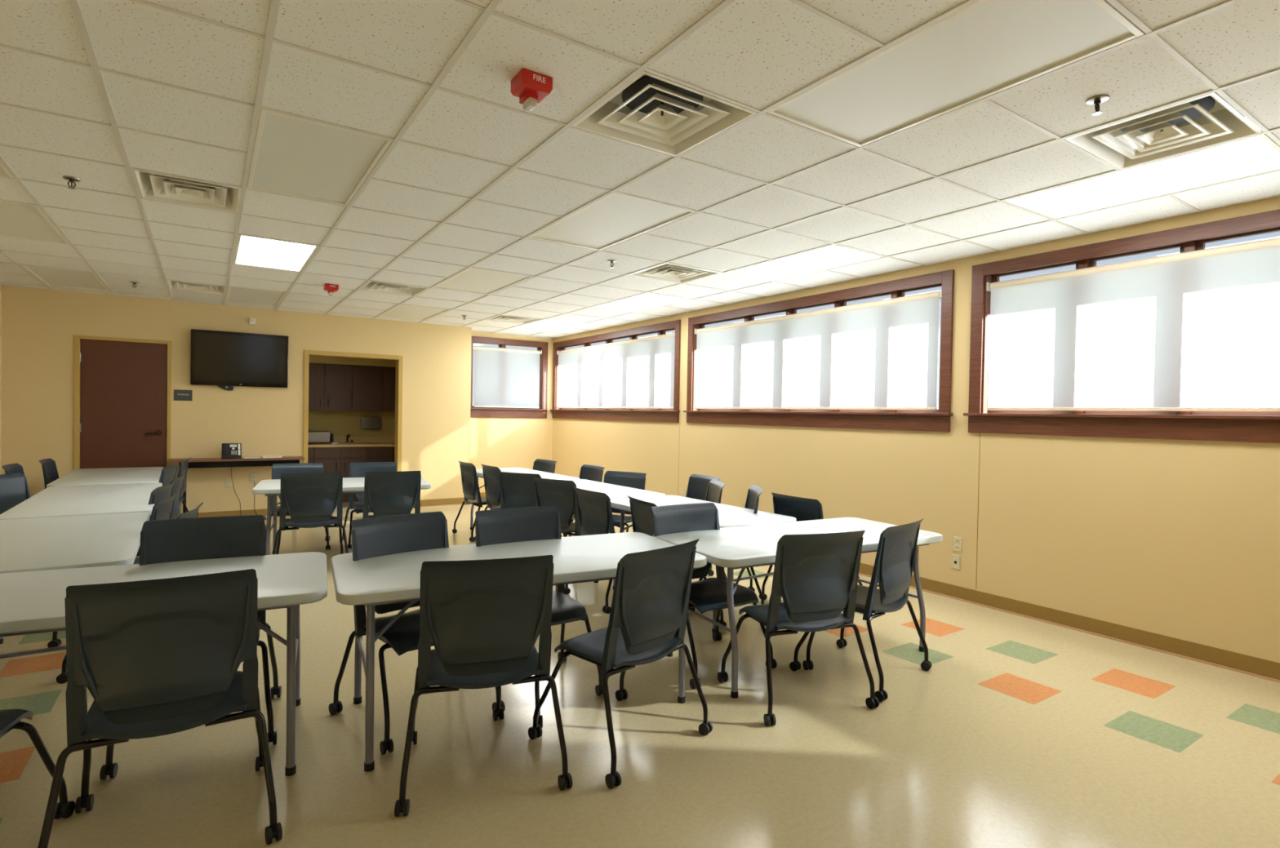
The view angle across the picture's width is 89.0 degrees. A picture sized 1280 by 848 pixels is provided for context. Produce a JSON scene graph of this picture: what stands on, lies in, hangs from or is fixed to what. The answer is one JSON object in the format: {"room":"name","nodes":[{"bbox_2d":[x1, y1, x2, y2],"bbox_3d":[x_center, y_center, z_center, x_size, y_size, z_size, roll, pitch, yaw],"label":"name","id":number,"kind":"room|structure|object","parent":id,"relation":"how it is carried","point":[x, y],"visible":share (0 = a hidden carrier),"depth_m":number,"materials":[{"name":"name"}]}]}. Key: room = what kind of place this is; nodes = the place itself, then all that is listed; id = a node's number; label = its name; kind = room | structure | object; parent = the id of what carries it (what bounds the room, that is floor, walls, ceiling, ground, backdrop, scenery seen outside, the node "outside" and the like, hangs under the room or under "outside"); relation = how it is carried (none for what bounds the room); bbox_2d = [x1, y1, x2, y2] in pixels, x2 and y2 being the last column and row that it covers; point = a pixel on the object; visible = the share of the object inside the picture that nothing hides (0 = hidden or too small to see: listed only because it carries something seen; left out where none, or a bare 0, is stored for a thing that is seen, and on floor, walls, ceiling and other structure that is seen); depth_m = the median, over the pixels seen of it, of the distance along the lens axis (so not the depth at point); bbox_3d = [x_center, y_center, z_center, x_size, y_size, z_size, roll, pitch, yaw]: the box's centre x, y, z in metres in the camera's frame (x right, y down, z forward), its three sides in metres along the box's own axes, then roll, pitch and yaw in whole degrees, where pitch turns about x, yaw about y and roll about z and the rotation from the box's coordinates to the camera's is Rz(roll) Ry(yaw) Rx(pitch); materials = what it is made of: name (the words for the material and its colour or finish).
{"room":"classroom","nodes":[
{"label":"classroom","id":0,"kind":"room"},
{"bbox_2d":[0,284,1,475],"bbox_3d":[-3.917,-0.175,2.323,0.150,3.053,11.980,0,1,-34],"label":"wall","id":1,"kind":"structure","parent":0,"point":[0,284],"depth_m":7.20,"materials":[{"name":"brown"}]},
{"bbox_2d":[0,284,463,513],"bbox_3d":[-5.042,-0.292,8.677,5.410,3.053,0.150,0,1,-34],"label":"wall","id":2,"kind":"structure","parent":0,"point":[39,326],"depth_m":8.34,"materials":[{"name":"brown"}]},
{"bbox_2d":[73,335,171,470],"bbox_3d":[-6.223,0.099,7.863,0.914,2.255,0.214,0,1,-34],"label":"door","id":3,"kind":"structure","parent":2,"relation":"in","point":[122,386],"depth_m":7.81,"materials":[{"name":"brown paint"}]},
{"bbox_2d":[216,385,233,391],"bbox_3d":[-5.247,-0.682,8.402,0.460,0.505,0.062,0,1,-34],"label":"tv bracket","id":4,"kind":"object","parent":2,"relation":"attached to","point":[225,388],"visible":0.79,"depth_m":8.35,"materials":[{"name":"black metal"}]},
{"bbox_2d":[190,328,288,387],"bbox_3d":[-5.152,-0.832,8.412,1.072,0.690,0.112,0,1,-35],"label":"television","id":5,"kind":"object","parent":4,"relation":"attached to","point":[221,358],"visible":1,"depth_m":8.36,"materials":[{"name":"black plastic"}]},
{"bbox_2d":[179,508,279,517],"bbox_3d":[-5.222,1.181,8.496,1.468,0.108,0.018,0,1,-34],"label":"baseboard","id":6,"kind":"structure","parent":2,"relation":"attached to","point":[260,512],"depth_m":8.46,"materials":[{"name":"rubber"}]},
{"bbox_2d":[302,350,403,471],"bbox_3d":[-4.098,0.117,9.315,1.298,2.250,0.190,0,1,-34],"label":"door frame","id":7,"kind":"structure","parent":2,"relation":"in","point":[399,359],"depth_m":9.39,"materials":[{"name":"brown paint"}]},
{"bbox_2d":[413,497,462,507],"bbox_3d":[-3.147,1.196,9.875,0.910,0.108,0.018,0,1,-34],"label":"baseboard","id":8,"kind":"structure","parent":2,"relation":"attached to","point":[451,501],"depth_m":9.95,"materials":[{"name":"rubber"}]},
{"bbox_2d":[308,410,395,462],"bbox_3d":[-4.834,-0.169,10.721,2.200,2.753,0.100,0,1,-34],"label":"wall","id":9,"kind":"structure","parent":0,"point":[340,424],"depth_m":10.71,"materials":[{"name":"brown paint"}]},
{"bbox_2d":[308,362,351,411],"bbox_3d":[-5.083,-0.579,10.259,0.966,0.738,0.370,0,1,-34],"label":"upper cabinet","id":10,"kind":"object","parent":9,"relation":"attached to","point":[330,385],"visible":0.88,"depth_m":10.22,"materials":[{"name":"laminate"}]},
{"bbox_2d":[351,364,395,412],"bbox_3d":[-4.301,-0.574,10.799,0.926,0.738,0.337,0,1,-34],"label":"upper cabinet","id":11,"kind":"object","parent":9,"relation":"attached to","point":[373,388],"visible":0.73,"depth_m":10.58,"materials":[{"name":"laminate"}]},
{"bbox_2d":[308,355,395,367],"bbox_3d":[-4.691,-1.092,10.515,1.900,0.290,0.360,0,1,-34],"label":"wall","id":12,"kind":"structure","parent":0,"point":[313,359],"depth_m":10.37,"materials":[{"name":"brown paint"}]},
{"bbox_2d":[462,326,471,497],"bbox_3d":[-2.874,-0.280,10.411,0.120,3.053,0.640,0,1,-34],"label":"wall","id":13,"kind":"structure","parent":0,"point":[467,331],"depth_m":10.14,"materials":[{"name":"brown"}]},
{"bbox_2d":[469,331,553,493],"bbox_3d":[-2.320,-0.280,11.068,1.770,3.053,0.160,0,1,-34],"label":"wall","id":14,"kind":"structure","parent":0,"point":[500,442],"depth_m":11.10,"materials":[{"name":"brown paint"}]},
{"bbox_2d":[470,336,549,417],"bbox_3d":[-2.256,-0.771,11.059,1.483,1.325,0.222,0,1,-34],"label":"window","id":15,"kind":"structure","parent":14,"relation":"in","point":[495,412],"depth_m":11.12,"materials":[{"name":"brown wood"}]},
{"bbox_2d":[473,345,542,408],"bbox_3d":[-2.250,-0.781,11.050,1.229,1.012,0.075,0,1,-34],"label":"roller blind","id":16,"kind":"object","parent":15,"relation":"attached to","point":[504,378],"visible":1,"depth_m":11.02,"materials":[{"name":"beige fabric"}]},
{"bbox_2d":[0,0,1279,338],"bbox_3d":[-1.330,-1.577,4.977,7.480,0.360,13.600,0,1,-34],"label":"ceiling","id":17,"kind":"structure","parent":0,"point":[94,92],"depth_m":3.14,"materials":[{"name":"tile"}]},
{"bbox_2d":[0,200,69,244],"bbox_3d":[-4.517,-1.500,4.637,0.539,0.104,1.213,0,1,-34],"label":"ceiling light","id":18,"kind":"object","parent":17,"relation":"attached to","point":[20,220],"visible":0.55,"depth_m":4.75,"materials":[{"name":"white plastic"}]},
{"bbox_2d":[21,265,109,291],"bbox_3d":[-5.951,-1.559,6.795,0.539,0.104,1.280,0,1,-34],"label":"ceiling light","id":19,"kind":"object","parent":17,"relation":"attached to","point":[51,277],"visible":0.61,"depth_m":6.77,"materials":[{"name":"white plastic"}]},
{"bbox_2d":[131,168,241,213],"bbox_3d":[-2.745,-1.476,3.973,0.517,0.141,0.601,0,1,-34],"label":"ceiling vent","id":20,"kind":"object","parent":17,"relation":"in","point":[150,185],"visible":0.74,"depth_m":4.02,"materials":[{"name":"white metal"}]},
{"bbox_2d":[166,280,226,294],"bbox_3d":[-4.845,-1.561,7.133,0.517,0.141,0.616,0,1,-34],"label":"ceiling vent","id":21,"kind":"object","parent":17,"relation":"in","point":[174,285],"visible":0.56,"depth_m":7.20,"materials":[{"name":"white metal"}]},
{"bbox_2d":[226,286,286,306],"bbox_3d":[-4.562,-1.548,7.718,0.558,0.104,1.280,0,1,-34],"label":"ceiling light","id":22,"kind":"object","parent":17,"relation":"attached to","point":[235,295],"visible":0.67,"depth_m":7.71,"materials":[{"name":"white plastic"}]},
{"bbox_2d":[232,234,319,271],"bbox_3d":[-3.128,-1.490,5.560,0.558,0.104,1.213,0,1,-34],"label":"ceiling light","id":23,"kind":"object","parent":17,"relation":"attached to","point":[250,251],"visible":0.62,"depth_m":5.52,"materials":[{"name":"white plastic"}]},
{"bbox_2d":[246,108,392,205],"bbox_3d":[-1.759,-1.435,3.499,0.558,0.104,1.237,0,1,-34],"label":"ceiling light","id":24,"kind":"object","parent":17,"relation":"attached to","point":[292,156],"visible":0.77,"depth_m":3.40,"materials":[{"name":"beige plastic"}]},
{"bbox_2d":[358,280,428,296],"bbox_3d":[-2.656,-1.521,7.013,0.591,0.141,0.641,0,1,-34],"label":"ceiling vent","id":25,"kind":"object","parent":17,"relation":"in","point":[373,286],"visible":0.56,"depth_m":7.10,"materials":[{"name":"white metal"}]},
{"bbox_2d":[378,304,450,320],"bbox_3d":[-3.040,-1.537,8.730,0.626,0.104,1.280,0,1,-34],"label":"ceiling light","id":26,"kind":"object","parent":17,"relation":"attached to","point":[405,312],"visible":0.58,"depth_m":8.73,"materials":[{"name":"beige plastic"}]},
{"bbox_2d":[432,267,533,294],"bbox_3d":[-1.606,-1.479,6.572,0.626,0.104,1.213,0,1,-34],"label":"ceiling light","id":27,"kind":"object","parent":17,"relation":"attached to","point":[473,280],"visible":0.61,"depth_m":6.56,"materials":[{"name":"beige plastic"}]},
{"bbox_2d":[485,315,542,324],"bbox_3d":[-1.782,-1.538,9.170,0.618,0.141,0.616,0,1,-34],"label":"ceiling vent","id":28,"kind":"object","parent":17,"relation":"in","point":[505,318],"visible":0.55,"depth_m":9.24,"materials":[{"name":"beige metal"}]},
{"bbox_2d":[511,67,552,111],"bbox_3d":[-0.424,-1.294,2.547,0.128,0.111,0.120,0,1,-34],"label":"fire alarm","id":29,"kind":"object","parent":17,"relation":"attached to","point":[531,87],"visible":1,"depth_m":2.52,"materials":[{"name":"red plastic"}]},
{"bbox_2d":[509,319,582,332],"bbox_3d":[-1.430,-1.525,9.800,0.621,0.104,1.280,0,1,-34],"label":"ceiling light","id":30,"kind":"object","parent":17,"relation":"attached to","point":[544,325],"visible":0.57,"depth_m":9.82,"materials":[{"name":"white plastic"}]},
{"bbox_2d":[528,192,695,250],"bbox_3d":[-0.236,-1.423,4.511,0.626,0.104,1.237,0,1,-34],"label":"ceiling light","id":31,"kind":"object","parent":17,"relation":"attached to","point":[615,219],"visible":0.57,"depth_m":4.45,"materials":[{"name":"beige plastic"}]},
{"bbox_2d":[593,293,692,312],"bbox_3d":[0.004,-1.467,7.642,0.621,0.104,1.213,0,1,-34],"label":"ceiling light","id":32,"kind":"object","parent":17,"relation":"attached to","point":[647,300],"visible":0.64,"depth_m":7.64,"materials":[{"name":"white plastic"}]},
{"bbox_2d":[572,71,757,156],"bbox_3d":[0.099,-1.409,2.868,0.591,0.141,0.581,0,1,-34],"label":"ceiling vent","id":33,"kind":"object","parent":17,"relation":"in","point":[651,111],"visible":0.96,"depth_m":2.92,"materials":[{"name":"beige metal"}]},
{"bbox_2d":[630,263,720,283],"bbox_3d":[0.318,-1.453,6.009,0.618,0.141,0.601,0,1,-34],"label":"ceiling vent","id":34,"kind":"object","parent":17,"relation":"in","point":[665,272],"visible":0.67,"depth_m":6.06,"materials":[{"name":"beige metal"}]},
{"bbox_2d":[726,244,884,281],"bbox_3d":[1.373,-1.411,5.581,0.621,0.104,1.237,0,1,-34],"label":"ceiling light","id":35,"kind":"object","parent":17,"relation":"attached to","point":[833,256],"visible":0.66,"depth_m":5.54,"materials":[{"name":"white plastic"}]},
{"bbox_2d":[766,0,1144,146],"bbox_3d":[1.114,-1.368,2.480,0.626,0.104,1.147,0,1,-34],"label":"ceiling light","id":36,"kind":"object","parent":17,"relation":"attached to","point":[986,48],"visible":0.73,"depth_m":2.39,"materials":[{"name":"beige plastic"}]},
{"bbox_2d":[1004,116,1279,219],"bbox_3d":[2.723,-1.356,3.549,0.621,0.104,1.147,0,1,-34],"label":"ceiling light","id":37,"kind":"object","parent":17,"relation":"attached to","point":[1259,154],"visible":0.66,"depth_m":3.48,"materials":[{"name":"white plastic"}]},
{"bbox_2d":[1064,92,1262,168],"bbox_3d":[2.357,-1.370,2.941,0.618,0.141,0.536,0,1,-34],"label":"ceiling vent","id":38,"kind":"object","parent":17,"relation":"in","point":[1208,120],"visible":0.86,"depth_m":2.96,"materials":[{"name":"beige metal"}]},
{"bbox_2d":[0,501,1279,847],"bbox_3d":[-1.455,1.414,5.005,7.340,0.121,13.650,0,1,-34],"label":"floor","id":39,"kind":"structure","parent":0,"point":[1019,731],"depth_m":2.81,"materials":[{"name":"beige tile"}]},
{"bbox_2d":[0,472,31,514],"bbox_3d":[-5.033,0.855,5.397,0.576,0.860,0.645,1,1,-9],"label":"chair","id":40,"kind":"object","parent":39,"relation":"on","point":[14,487],"visible":0.22,"depth_m":5.47,"materials":[{"name":"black plastic"}]},
{"bbox_2d":[0,708,75,818],"bbox_3d":[-2.208,0.938,1.958,0.645,0.900,0.576,1,1,-18],"label":"chair","id":41,"kind":"object","parent":39,"relation":"on","point":[10,719],"visible":0.89,"depth_m":2.18,"materials":[{"name":"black plastic"}]},
{"bbox_2d":[39,457,59,488],"bbox_3d":[-6.132,0.810,7.075,0.576,0.860,0.645,0,1,-31],"label":"chair","id":42,"kind":"object","parent":39,"relation":"on","point":[50,471],"visible":0.27,"depth_m":7.01,"materials":[{"name":"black plastic"}]},
{"bbox_2d":[0,511,149,658],"bbox_3d":[-3.191,0.979,3.521,0.800,0.735,1.700,0,1,-35],"label":"folding table","id":43,"kind":"object","parent":39,"relation":"on","point":[81,541],"visible":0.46,"depth_m":3.39,"materials":[{"name":"grey plastic"}]},
{"bbox_2d":[0,482,162,519],"bbox_3d":[-4.263,0.936,5.090,0.800,0.735,2.020,0,1,-35],"label":"folding table","id":44,"kind":"object","parent":39,"relation":"on","point":[104,499],"visible":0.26,"depth_m":4.83,"materials":[{"name":"grey plastic"}]},
{"bbox_2d":[46,466,163,488],"bbox_3d":[-5.444,0.890,6.730,0.800,0.735,1.860,0,1,-35],"label":"folding table","id":45,"kind":"object","parent":39,"relation":"on","point":[79,477],"visible":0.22,"depth_m":6.54,"materials":[{"name":"grey plastic"}]},
{"bbox_2d":[47,491,178,648],"bbox_3d":[-3.361,0.902,4.237,0.576,0.860,0.645,1,1,-24],"label":"chair","id":46,"kind":"object","parent":39,"relation":"on","point":[162,509],"visible":0.25,"depth_m":4.19,"materials":[{"name":"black plastic"}]},
{"bbox_2d":[56,502,203,684],"bbox_3d":[-2.874,0.918,3.757,0.576,0.860,0.645,1,1,-23],"label":"chair","id":47,"kind":"object","parent":39,"relation":"on","point":[61,678],"visible":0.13,"depth_m":3.41,"materials":[{"name":"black plastic"}]},
{"bbox_2d":[136,480,176,555],"bbox_3d":[-3.853,0.884,4.896,0.576,0.860,0.645,1,1,-22],"label":"chair","id":48,"kind":"object","parent":39,"relation":"on","point":[160,493],"visible":0.09,"depth_m":4.85,"materials":[{"name":"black plastic"}]},
{"bbox_2d":[37,568,282,847],"bbox_3d":[-1.611,0.931,2.247,0.645,0.925,0.576,0,1,-31],"label":"chair","id":49,"kind":"object","parent":39,"relation":"on","point":[159,657],"visible":1,"depth_m":2.05,"materials":[{"name":"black plastic"}]},
{"bbox_2d":[0,551,327,776],"bbox_3d":[-2.242,1.011,2.544,1.830,0.735,0.820,1,1,-26],"label":"folding table","id":50,"kind":"object","parent":39,"relation":"on","point":[31,602],"visible":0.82,"depth_m":2.64,"materials":[{"name":"grey plastic"}]},
{"bbox_2d":[159,462,180,486],"bbox_3d":[-5.033,0.837,6.609,0.576,0.860,0.645,1,1,-22],"label":"chair","id":51,"kind":"object","parent":39,"relation":"on","point":[168,473],"visible":0.19,"depth_m":6.59,"materials":[{"name":"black plastic"}]},
{"bbox_2d":[169,473,186,519],"bbox_3d":[-4.180,0.869,5.506,0.576,0.860,0.645,1,1,-26],"label":"chair","id":52,"kind":"object","parent":39,"relation":"on","point":[178,485],"visible":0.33,"depth_m":5.55,"materials":[{"name":"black plastic"}]},
{"bbox_2d":[99,515,281,779],"bbox_3d":[-1.952,0.915,2.896,0.645,0.925,0.576,1,1,-30],"label":"chair","id":53,"kind":"object","parent":39,"relation":"on","point":[168,540],"visible":0.36,"depth_m":3.07,"materials":[{"name":"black plastic"}]},
{"bbox_2d":[167,456,304,513],"bbox_3d":[-5.135,0.833,8.335,1.470,0.794,0.335,0,1,-34],"label":"console table","id":54,"kind":"object","parent":39,"relation":"on","point":[193,463],"visible":0.54,"depth_m":8.18,"materials":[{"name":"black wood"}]},
{"bbox_2d":[222,443,241,458],"bbox_3d":[-5.168,0.340,8.246,0.210,0.193,0.155,0,1,-34],"label":"desk phone","id":55,"kind":"object","parent":54,"relation":"on","point":[229,451],"visible":1,"depth_m":8.22,"materials":[{"name":"black plastic"}]},
{"bbox_2d":[265,462,330,554],"bbox_3d":[-3.571,0.860,6.802,0.645,0.860,0.576,1,1,-28],"label":"chair","id":56,"kind":"object","parent":39,"relation":"on","point":[277,469],"visible":0.34,"depth_m":6.96,"materials":[{"name":"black plastic"}]},
{"bbox_2d":[273,471,348,554],"bbox_3d":[-3.005,0.867,5.954,0.645,0.890,0.576,1,1,-28],"label":"chair","id":57,"kind":"object","parent":39,"relation":"on","point":[311,500],"visible":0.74,"depth_m":5.75,"materials":[{"name":"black plastic"}]},
{"bbox_2d":[313,446,366,502],"bbox_3d":[-4.793,0.782,10.332,0.746,0.865,0.630,0,1,-34],"label":"base cabinet","id":58,"kind":"object","parent":39,"relation":"on","point":[334,460],"visible":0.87,"depth_m":10.10,"materials":[{"name":"laminate"}]},
{"bbox_2d":[307,436,395,447],"bbox_3d":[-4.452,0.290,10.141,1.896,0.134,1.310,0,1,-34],"label":"countertop","id":59,"kind":"structure","parent":58,"relation":"on","point":[377,441],"depth_m":10.61,"materials":[{"name":"laminate"}]},
{"bbox_2d":[307,429,333,444],"bbox_3d":[-5.011,0.193,10.097,0.450,0.223,0.200,0,1,-34],"label":"microwave oven","id":60,"kind":"object","parent":59,"relation":"on","point":[314,437],"visible":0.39,"depth_m":10.04,"materials":[{"name":"silver metal"}]},
{"bbox_2d":[252,476,431,555],"bbox_3d":[-2.905,0.940,6.424,1.520,0.735,0.900,1,1,-25],"label":"folding table","id":61,"kind":"object","parent":39,"relation":"on","point":[272,487],"visible":0.43,"depth_m":6.06,"materials":[{"name":"grey plastic"}]},
{"bbox_2d":[342,462,396,549],"bbox_3d":[-2.888,0.867,7.112,0.645,0.860,0.576,1,1,-28],"label":"chair","id":62,"kind":"object","parent":39,"relation":"on","point":[356,469],"visible":0.42,"depth_m":7.22,"materials":[{"name":"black plastic"}]},
{"bbox_2d":[366,446,393,462],"bbox_3d":[-4.313,0.785,10.651,0.398,0.865,0.630,0,1,-34],"label":"base cabinet","id":63,"kind":"object","parent":39,"relation":"on","point":[374,454],"visible":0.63,"depth_m":10.41,"materials":[{"name":"laminate"}]},
{"bbox_2d":[362,471,421,519],"bbox_3d":[-2.389,0.874,6.220,0.645,0.890,0.576,1,1,-28],"label":"chair","id":64,"kind":"object","parent":39,"relation":"on","point":[386,493],"visible":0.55,"depth_m":6.01,"materials":[{"name":"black plastic"}]},
{"bbox_2d":[328,511,505,755],"bbox_3d":[-1.054,0.930,3.135,0.645,0.920,0.576,0,1,-45],"label":"chair","id":65,"kind":"object","parent":39,"relation":"on","point":[371,537],"visible":0.52,"depth_m":3.17,"materials":[{"name":"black plastic"}]},
{"bbox_2d":[452,460,490,542],"bbox_3d":[-1.820,0.872,7.653,0.576,0.870,0.645,0,1,-34],"label":"chair","id":66,"kind":"object","parent":39,"relation":"on","point":[468,473],"visible":0.73,"depth_m":7.45,"materials":[{"name":"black plastic"}]},
{"bbox_2d":[394,555,572,817],"bbox_3d":[-0.646,0.949,2.672,0.645,0.911,0.576,1,1,-18],"label":"chair","id":67,"kind":"object","parent":39,"relation":"on","point":[483,620],"visible":0.95,"depth_m":2.46,"materials":[{"name":"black plastic"}]},
{"bbox_2d":[474,463,501,540],"bbox_3d":[-1.451,0.885,7.246,0.576,0.870,0.645,0,1,-35],"label":"chair","id":68,"kind":"object","parent":39,"relation":"on","point":[491,475],"visible":0.47,"depth_m":7.08,"materials":[{"name":"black plastic"}]},
{"bbox_2d":[331,532,706,771],"bbox_3d":[-0.589,1.029,3.264,1.720,0.735,0.820,1,1,-27],"label":"folding table","id":69,"kind":"object","parent":39,"relation":"on","point":[371,582],"visible":0.66,"depth_m":3.08,"materials":[{"name":"grey plastic"}]},
{"bbox_2d":[470,467,579,536],"bbox_3d":[-1.418,0.948,7.629,0.760,0.735,1.620,0,1,-36],"label":"folding table","id":70,"kind":"object","parent":39,"relation":"on","point":[519,470],"visible":0.18,"depth_m":7.82,"materials":[{"name":"grey plastic"}]},
{"bbox_2d":[497,471,566,537],"bbox_3d":[-1.081,0.903,6.517,0.645,0.870,0.576,1,1,24],"label":"chair","id":71,"kind":"object","parent":39,"relation":"on","point":[517,490],"visible":0.34,"depth_m":6.31,"materials":[{"name":"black plastic"}]},
{"bbox_2d":[475,506,603,720],"bbox_3d":[-0.565,0.936,3.439,0.645,0.916,0.576,0,1,-32],"label":"chair","id":72,"kind":"object","parent":39,"relation":"on","point":[492,526],"visible":0.39,"depth_m":3.58,"materials":[{"name":"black plastic"}]},
{"bbox_2d":[533,458,556,473],"bbox_3d":[-1.384,0.883,8.128,0.576,0.850,0.645,0,1,-40],"label":"chair","id":73,"kind":"object","parent":39,"relation":"on","point":[544,465],"visible":0.14,"depth_m":8.29,"materials":[{"name":"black plastic"}]},
{"bbox_2d":[532,477,579,537],"bbox_3d":[-0.646,0.919,5.976,0.645,0.870,0.576,2,1,34],"label":"chair","id":74,"kind":"object","parent":39,"relation":"on","point":[560,494],"visible":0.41,"depth_m":5.74,"materials":[{"name":"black plastic"}]},
{"bbox_2d":[565,464,604,536],"bbox_3d":[-0.743,0.905,7.415,0.576,0.850,0.645,0,1,-35],"label":"chair","id":75,"kind":"object","parent":39,"relation":"on","point":[588,472],"visible":0.2,"depth_m":7.56,"materials":[{"name":"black plastic"}]},
{"bbox_2d":[564,486,614,613],"bbox_3d":[-0.200,0.939,5.144,0.576,0.870,0.645,0,1,-36],"label":"chair","id":76,"kind":"object","parent":39,"relation":"on","point":[594,512],"visible":0.52,"depth_m":4.95,"materials":[{"name":"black plastic"}]},
{"bbox_2d":[566,479,665,582],"bbox_3d":[-0.498,0.984,6.308,0.760,0.735,1.540,0,1,-36],"label":"folding table","id":77,"kind":"object","parent":39,"relation":"on","point":[613,491],"visible":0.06,"depth_m":6.16,"materials":[{"name":"grey plastic"}]},
{"bbox_2d":[528,538,712,789],"bbox_3d":[-0.085,0.959,2.930,0.576,0.902,0.645,2,1,43],"label":"chair","id":78,"kind":"object","parent":39,"relation":"on","point":[648,615],"visible":1,"depth_m":2.76,"materials":[{"name":"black plastic"}]},
{"bbox_2d":[603,471,646,532],"bbox_3d":[-0.270,0.926,6.581,0.645,0.850,0.576,1,1,29],"label":"chair","id":79,"kind":"object","parent":39,"relation":"on","point":[628,479],"visible":0.21,"depth_m":6.75,"materials":[{"name":"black plastic"}]},
{"bbox_2d":[627,495,726,628],"bbox_3d":[0.221,0.955,4.609,0.576,0.870,0.645,1,1,-24],"label":"chair","id":80,"kind":"object","parent":39,"relation":"on","point":[642,513],"visible":0.27,"depth_m":4.49,"materials":[{"name":"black plastic"}]},
{"bbox_2d":[685,473,719,500],"bbox_3d":[0.442,0.943,6.464,0.576,0.845,0.645,1,1,-30],"label":"chair","id":81,"kind":"object","parent":39,"relation":"on","point":[697,486],"visible":0.17,"depth_m":6.65,"materials":[{"name":"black plastic"}]},
{"bbox_2d":[610,495,796,633],"bbox_3d":[0.405,1.019,5.047,0.760,0.735,1.500,0,1,-35],"label":"folding table","id":82,"kind":"object","parent":39,"relation":"on","point":[729,516],"visible":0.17,"depth_m":4.88,"materials":[{"name":"grey plastic"}]},
{"bbox_2d":[651,502,777,688],"bbox_3d":[0.395,0.955,3.831,0.645,0.900,0.576,0,1,-32],"label":"chair","id":83,"kind":"object","parent":39,"relation":"on","point":[708,594],"visible":0.43,"depth_m":3.93,"materials":[{"name":"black plastic"}]},
{"bbox_2d":[705,479,727,580],"bbox_3d":[0.422,0.936,5.593,0.576,0.885,0.645,1,1,-6],"label":"chair","id":84,"kind":"object","parent":39,"relation":"on","point":[713,494],"visible":0.18,"depth_m":5.70,"materials":[{"name":"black plastic"}]},
{"bbox_2d":[688,484,764,611],"bbox_3d":[0.654,0.940,5.065,0.576,0.900,0.645,1,1,2],"label":"chair","id":85,"kind":"object","parent":39,"relation":"on","point":[754,491],"visible":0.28,"depth_m":5.09,"materials":[{"name":"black plastic"}]},
{"bbox_2d":[653,517,942,698],"bbox_3d":[0.982,1.045,4.008,1.720,0.735,0.790,1,1,-29],"label":"folding table","id":86,"kind":"object","parent":39,"relation":"on","point":[744,547],"visible":0.48,"depth_m":3.84,"materials":[{"name":"grey plastic"}]},
{"bbox_2d":[717,530,879,726],"bbox_3d":[0.808,0.970,3.411,0.645,0.897,0.576,1,1,-20],"label":"chair","id":87,"kind":"object","parent":39,"relation":"on","point":[815,576],"visible":1,"depth_m":3.20,"materials":[{"name":"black plastic"}]},
{"bbox_2d":[759,492,862,599],"bbox_3d":[1.361,0.973,5.057,0.576,0.860,0.645,0,1,-33],"label":"chair","id":88,"kind":"object","parent":39,"relation":"on","point":[801,508],"visible":0.25,"depth_m":4.91,"materials":[{"name":"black plastic"}]},
{"bbox_2d":[789,518,932,702],"bbox_3d":[1.277,0.977,3.749,0.576,0.890,0.645,2,1,45],"label":"chair","id":89,"kind":"object","parent":39,"relation":"on","point":[893,566],"visible":0.94,"depth_m":3.54,"materials":[{"name":"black plastic"}]},
{"bbox_2d":[551,195,1279,662],"bbox_3d":[1.889,-0.136,6.477,0.160,3.053,12.470,0,1,-34],"label":"wall","id":90,"kind":"structure","parent":0,"point":[1173,538],"depth_m":4.78,"materials":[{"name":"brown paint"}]},
{"bbox_2d":[549,320,680,422],"bbox_3d":[-0.459,-0.723,9.960,0.222,1.325,3.713,0,1,-34],"label":"window","id":91,"kind":"structure","parent":90,"relation":"in","point":[604,414],"depth_m":9.54,"materials":[{"name":"brown wood"}]},
{"bbox_2d":[556,333,675,408],"bbox_3d":[-0.469,-0.738,9.954,0.075,1.002,3.459,0,1,-34],"label":"roller blind","id":92,"kind":"object","parent":91,"relation":"attached to","point":[636,373],"visible":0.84,"depth_m":9.63,"materials":[{"name":"beige fabric"}]},
{"bbox_2d":[683,269,954,431],"bbox_3d":[1.627,-0.638,6.820,0.222,1.325,3.548,0,1,-34],"label":"window","id":93,"kind":"structure","parent":90,"relation":"in","point":[940,420],"depth_m":6.21,"materials":[{"name":"brown wood"}]},
{"bbox_2d":[694,289,941,409],"bbox_3d":[1.618,-0.654,6.814,0.075,1.002,3.294,0,1,-34],"label":"roller blind","id":94,"kind":"object","parent":93,"relation":"attached to","point":[879,354],"visible":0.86,"depth_m":6.42,"materials":[{"name":"beige fabric"}]},
{"bbox_2d":[626,514,1279,683],"bbox_3d":[1.778,1.335,6.467,0.018,0.108,12.110,0,1,-34],"label":"baseboard","id":95,"kind":"structure","parent":90,"relation":"attached to","point":[1260,668],"depth_m":4.38,"materials":[{"name":"rubber"}]},
{"bbox_2d":[963,208,1279,443],"bbox_3d":[3.605,-0.558,3.843,0.222,1.325,3.364,0,1,-34],"label":"window","id":96,"kind":"structure","parent":90,"relation":"in","point":[1226,426],"depth_m":4.38,"materials":[{"name":"brown wood"}]},
{"bbox_2d":[986,237,1279,412],"bbox_3d":[3.596,-0.573,3.837,0.075,1.002,3.110,0,1,-34],"label":"roller blind","id":97,"kind":"object","parent":96,"relation":"attached to","point":[1196,331],"visible":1,"depth_m":4.25,"materials":[{"name":"beige fabric"}]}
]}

